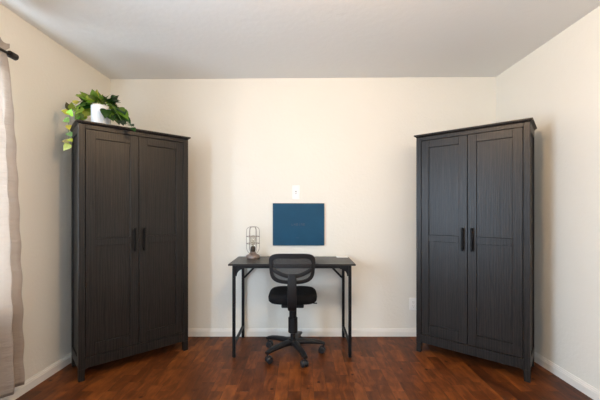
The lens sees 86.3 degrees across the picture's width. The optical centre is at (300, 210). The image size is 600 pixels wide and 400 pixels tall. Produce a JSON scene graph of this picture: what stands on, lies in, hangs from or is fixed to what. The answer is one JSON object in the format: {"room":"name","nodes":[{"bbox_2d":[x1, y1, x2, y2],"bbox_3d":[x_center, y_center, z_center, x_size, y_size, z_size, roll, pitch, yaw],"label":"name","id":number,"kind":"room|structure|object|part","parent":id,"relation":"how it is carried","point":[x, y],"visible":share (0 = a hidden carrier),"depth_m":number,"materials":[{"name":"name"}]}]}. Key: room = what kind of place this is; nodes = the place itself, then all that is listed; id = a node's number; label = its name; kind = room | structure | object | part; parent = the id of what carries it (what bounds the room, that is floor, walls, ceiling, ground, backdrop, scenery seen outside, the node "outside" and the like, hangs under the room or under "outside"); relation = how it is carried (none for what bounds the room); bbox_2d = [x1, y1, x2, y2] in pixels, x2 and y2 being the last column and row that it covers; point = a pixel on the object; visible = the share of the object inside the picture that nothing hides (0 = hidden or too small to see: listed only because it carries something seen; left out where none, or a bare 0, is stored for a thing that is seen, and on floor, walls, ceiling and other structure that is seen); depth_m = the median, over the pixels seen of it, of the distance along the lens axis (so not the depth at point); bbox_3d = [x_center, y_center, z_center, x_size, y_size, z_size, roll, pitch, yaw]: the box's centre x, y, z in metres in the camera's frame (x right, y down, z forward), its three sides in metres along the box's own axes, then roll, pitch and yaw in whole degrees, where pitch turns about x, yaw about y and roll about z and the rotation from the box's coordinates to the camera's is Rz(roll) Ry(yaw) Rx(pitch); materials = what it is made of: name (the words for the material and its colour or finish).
{"room":"home office","nodes":[
{"label":"home office","id":0,"kind":"room"},
{"bbox_2d":[0,4,109,380],"bbox_3d":[-1.866,-0.056,0.665,0.120,2.480,4.730,0,0,0],"label":"wall","id":1,"kind":"structure","parent":0,"point":[45,76],"depth_m":2.24,"materials":[{"name":"paint"}]},
{"bbox_2d":[0,48,18,60],"bbox_3d":[-1.754,-0.927,0.468,0.105,0.070,2.935,0,0,0],"label":"curtain rod","id":2,"kind":"object","parent":1,"relation":"attached to","point":[10,54],"visible":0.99,"depth_m":1.89,"materials":[{"name":"brown metal"}]},
{"bbox_2d":[0,38,24,397],"bbox_3d":[-1.720,0.039,1.495,0.073,2.080,0.992,0,0,0],"label":"curtain","id":3,"kind":"object","parent":2,"relation":"hanging from","point":[12,372],"visible":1,"depth_m":1.88,"materials":[{"name":"beige fabric"}]},
{"bbox_2d":[0,353,70,399],"bbox_3d":[-1.800,1.148,0.658,0.013,0.072,4.717,0,0,0],"label":"baseboard","id":4,"kind":"structure","parent":1,"relation":"attached to","point":[30,383],"depth_m":2.19,"materials":[{"name":"white paint"}]},
{"bbox_2d":[0,0,599,78],"bbox_3d":[0.021,-1.308,0.665,3.894,0.126,4.970,0,0,0],"label":"ceiling","id":5,"kind":"structure","parent":0,"point":[120,39],"depth_m":2.27,"materials":[{"name":"white paint"}]},
{"bbox_2d":[110,77,495,327],"bbox_3d":[0.021,-0.056,3.090,3.894,2.480,0.120,0,0,0],"label":"wall","id":6,"kind":"structure","parent":0,"point":[349,144],"depth_m":3.03,"materials":[{"name":"paint"}]},
{"bbox_2d":[292,185,299,198],"bbox_3d":[-0.048,-0.176,3.022,0.071,0.132,0.017,0,0,0],"label":"light switch","id":7,"kind":"object","parent":6,"relation":"attached to","point":[295,188],"visible":1,"depth_m":3.02,"materials":[{"name":"white plastic"}]},
{"bbox_2d":[273,203,323,245],"bbox_3d":[-0.023,0.126,3.018,0.486,0.398,0.024,0,0,0],"label":"print","id":8,"kind":"object","parent":6,"relation":"attached to","point":[294,224],"visible":1,"depth_m":3.01,"materials":[{"name":"blue paper"}]},
{"bbox_2d":[188,328,415,336],"bbox_3d":[0.021,1.148,3.023,3.654,0.072,0.013,0,0,0],"label":"baseboard","id":9,"kind":"structure","parent":6,"relation":"attached to","point":[192,332],"depth_m":3.02,"materials":[{"name":"white paint"}]},
{"bbox_2d":[409,298,415,309],"bbox_3d":[1.061,0.881,3.026,0.071,0.116,0.009,0,0,0],"label":"wall outlet","id":10,"kind":"object","parent":6,"relation":"attached to","point":[412,301],"visible":0.88,"depth_m":3.02,"materials":[{"name":"white plastic"}]},
{"bbox_2d":[16,337,592,399],"bbox_3d":[0.021,1.234,0.665,3.894,0.100,4.970,0,0,0],"label":"floor","id":11,"kind":"structure","parent":0,"point":[378,368],"depth_m":2.29,"materials":[{"name":"brown wood"}]},
{"bbox_2d":[70,119,190,382],"bbox_3d":[-1.352,0.278,2.580,0.807,1.812,0.371,0,0,-42],"label":"wardrobe","id":12,"kind":"object","parent":11,"relation":"on","point":[129,188],"visible":0.98,"depth_m":2.43,"materials":[{"name":"grey wood"}]},
{"bbox_3d":[-1.734,1.143,2.454,0.040,0.082,0.040,0,0,-42],"label":"leg","id":13,"kind":"part","parent":12,"relation":"part of","materials":[{"name":"grey wood"}]},
{"bbox_3d":[-1.534,1.143,2.233,0.040,0.082,0.040,0,0,-42],"label":"leg","id":14,"kind":"part","parent":12,"relation":"part of","materials":[{"name":"grey wood"}]},
{"bbox_2d":[60,89,135,150],"bbox_3d":[-1.444,-0.659,2.334,0.480,0.480,0.218,0,0,0],"label":"pothos","id":15,"kind":"object","parent":12,"relation":"on","point":[100,113],"visible":0.94,"depth_m":2.32,"materials":[{"name":"green plant"}]},
{"bbox_2d":[91,104,110,124],"bbox_3d":[-1.486,-0.702,2.378,0.130,0.146,0.130,0,0,0],"label":"pot","id":16,"kind":"object","parent":12,"relation":"on","point":[96,116],"depth_m":2.32,"materials":[{"name":"white ceramic"}]},
{"bbox_3d":[-1.383,0.226,2.357,0.343,1.597,0.019,0,0,-42],"label":"door","id":17,"kind":"part","parent":12,"relation":"part of","materials":[{"name":"grey wood"}]},
{"bbox_3d":[-1.262,0.217,2.432,0.014,0.178,0.032,0,0,-42],"label":"handle","id":18,"kind":"part","parent":12,"relation":"part of","materials":[{"name":"black metal"}]},
{"bbox_3d":[-1.213,0.217,2.477,0.014,0.178,0.032,0,0,-42],"label":"handle","id":19,"kind":"part","parent":12,"relation":"part of","materials":[{"name":"black metal"}]},
{"bbox_3d":[-1.127,0.226,2.590,0.343,1.597,0.019,0,0,-42],"label":"door","id":20,"kind":"part","parent":12,"relation":"part of","materials":[{"name":"grey wood"}]},
{"bbox_3d":[-0.989,1.143,2.727,0.040,0.082,0.040,0,0,-42],"label":"leg","id":21,"kind":"part","parent":12,"relation":"part of","materials":[{"name":"grey wood"}]},
{"bbox_2d":[228,256,355,357],"bbox_3d":[-0.073,0.805,2.793,1.029,0.757,0.437,0,0,0],"label":"desk","id":22,"kind":"object","parent":11,"relation":"on","point":[346,264],"visible":0.94,"depth_m":2.59,"materials":[{"name":"black wood"}]},
{"bbox_3d":[-0.542,0.810,2.591,0.024,0.736,0.024,0,0,0],"label":"leg","id":23,"kind":"part","parent":22,"relation":"part of","materials":[{"name":"black metal"}]},
{"bbox_3d":[-0.542,1.079,2.793,0.020,0.020,0.381,0,0,0],"label":"rail","id":24,"kind":"part","parent":22,"relation":"part of","materials":[{"name":"black metal"}]},
{"bbox_3d":[-0.542,0.810,2.996,0.024,0.736,0.024,0,0,0],"label":"leg","id":25,"kind":"part","parent":22,"relation":"part of","materials":[{"name":"black metal"}]},
{"bbox_2d":[246,226,259,258],"bbox_3d":[-0.433,0.284,2.885,0.124,0.286,0.124,0,0,0],"label":"lamp","id":26,"kind":"object","parent":22,"relation":"on","point":[252,255],"visible":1,"depth_m":2.86,"materials":[{"name":"metal"}]},
{"bbox_3d":[-0.073,0.453,2.591,0.914,0.020,0.020,0,0,0],"label":"rail","id":27,"kind":"part","parent":22,"relation":"part of","materials":[{"name":"black metal"}]},
{"bbox_3d":[0.396,0.810,2.996,0.024,0.736,0.024,0,0,0],"label":"leg","id":28,"kind":"part","parent":22,"relation":"part of","materials":[{"name":"black metal"}]},
{"bbox_3d":[0.396,1.079,2.793,0.020,0.020,0.381,0,0,0],"label":"rail","id":29,"kind":"part","parent":22,"relation":"part of","materials":[{"name":"black metal"}]},
{"bbox_3d":[0.396,0.810,2.591,0.024,0.736,0.024,0,0,0],"label":"leg","id":30,"kind":"part","parent":22,"relation":"part of","materials":[{"name":"black metal"}]},
{"bbox_2d":[265,254,324,367],"bbox_3d":[-0.049,0.751,2.641,0.510,0.864,0.552,0,0,0],"label":"office chair","id":31,"kind":"object","parent":11,"relation":"on","point":[291,270],"visible":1,"depth_m":2.45,"materials":[{"name":"black fabric"}]},
{"bbox_3d":[-0.192,1.086,2.727,0.234,0.052,0.056,0,0,32],"label":"leg","id":32,"kind":"part","parent":31,"relation":"part of","materials":[{"name":"black plastic"}]},
{"bbox_3d":[-0.179,1.086,2.554,0.234,0.052,0.056,0,0,-41],"label":"leg","id":33,"kind":"part","parent":31,"relation":"part of","materials":[{"name":"black plastic"}]},
{"bbox_3d":[-0.067,0.435,2.409,0.351,0.232,0.056,0,0,0],"label":"backrest frame","id":34,"kind":"part","parent":31,"relation":"part of","materials":[{"name":"black plastic"}]},
{"bbox_3d":[-0.067,0.757,2.640,0.180,0.030,0.200,0,0,0],"label":"tilt plate","id":35,"kind":"part","parent":31,"relation":"part of","materials":[{"name":"black plastic"}]},
{"bbox_3d":[-0.067,0.693,2.650,0.396,0.078,0.370,0,0,0],"label":"seat","id":36,"kind":"part","parent":31,"relation":"part of","materials":[{"name":"black fabric"}]},
{"bbox_3d":[-0.067,0.435,2.407,0.327,0.216,0.037,0,0,0],"label":"backrest","id":37,"kind":"part","parent":31,"relation":"part of","materials":[{"name":"black fabric"}]},
{"bbox_3d":[-0.033,1.086,2.793,0.056,0.052,0.234,0,0,13],"label":"leg","id":38,"kind":"part","parent":31,"relation":"part of","materials":[{"name":"black plastic"}]},
{"bbox_3d":[-0.011,1.086,2.514,0.056,0.052,0.234,0,0,-22],"label":"leg","id":39,"kind":"part","parent":31,"relation":"part of","materials":[{"name":"black plastic"}]},
{"bbox_3d":[0.080,1.086,2.662,0.234,0.052,0.056,0,0,-4],"label":"leg","id":40,"kind":"part","parent":31,"relation":"part of","materials":[{"name":"black plastic"}]},
{"bbox_2d":[414,117,536,382],"bbox_3d":[1.374,0.273,2.570,0.818,1.822,0.371,0,0,40],"label":"wardrobe","id":41,"kind":"object","parent":11,"relation":"on","point":[475,184],"visible":1,"depth_m":2.42,"materials":[{"name":"grey wood"}]},
{"bbox_3d":[1.002,1.143,2.707,0.040,0.082,0.040,0,0,40],"label":"leg","id":42,"kind":"part","parent":41,"relation":"part of","materials":[{"name":"grey wood"}]},
{"bbox_3d":[1.147,0.221,2.573,0.348,1.607,0.019,0,0,40],"label":"door","id":43,"kind":"part","parent":41,"relation":"part of","materials":[{"name":"grey wood"}]},
{"bbox_3d":[1.240,0.217,2.462,0.014,0.178,0.032,0,0,40],"label":"handle","id":44,"kind":"part","parent":41,"relation":"part of","materials":[{"name":"black metal"}]},
{"bbox_3d":[1.291,0.217,2.419,0.014,0.178,0.032,0,0,40],"label":"handle","id":45,"kind":"part","parent":41,"relation":"part of","materials":[{"name":"black metal"}]},
{"bbox_3d":[1.417,0.221,2.347,0.348,1.607,0.019,0,0,40],"label":"door","id":46,"kind":"part","parent":41,"relation":"part of","materials":[{"name":"grey wood"}]},
{"bbox_3d":[1.574,1.143,2.228,0.040,0.082,0.040,0,0,40],"label":"leg","id":47,"kind":"part","parent":41,"relation":"part of","materials":[{"name":"grey wood"}]},
{"bbox_2d":[496,6,599,390],"bbox_3d":[1.908,-0.056,0.665,0.120,2.480,4.730,0,0,0],"label":"wall","id":48,"kind":"structure","parent":0,"point":[557,85],"depth_m":2.24,"materials":[{"name":"paint"}]},
{"bbox_2d":[534,352,599,399],"bbox_3d":[1.841,1.148,0.658,0.013,0.072,4.717,0,0,0],"label":"baseboard","id":49,"kind":"structure","parent":48,"relation":"attached to","point":[590,391],"depth_m":2.19,"materials":[{"name":"white paint"}]}
]}

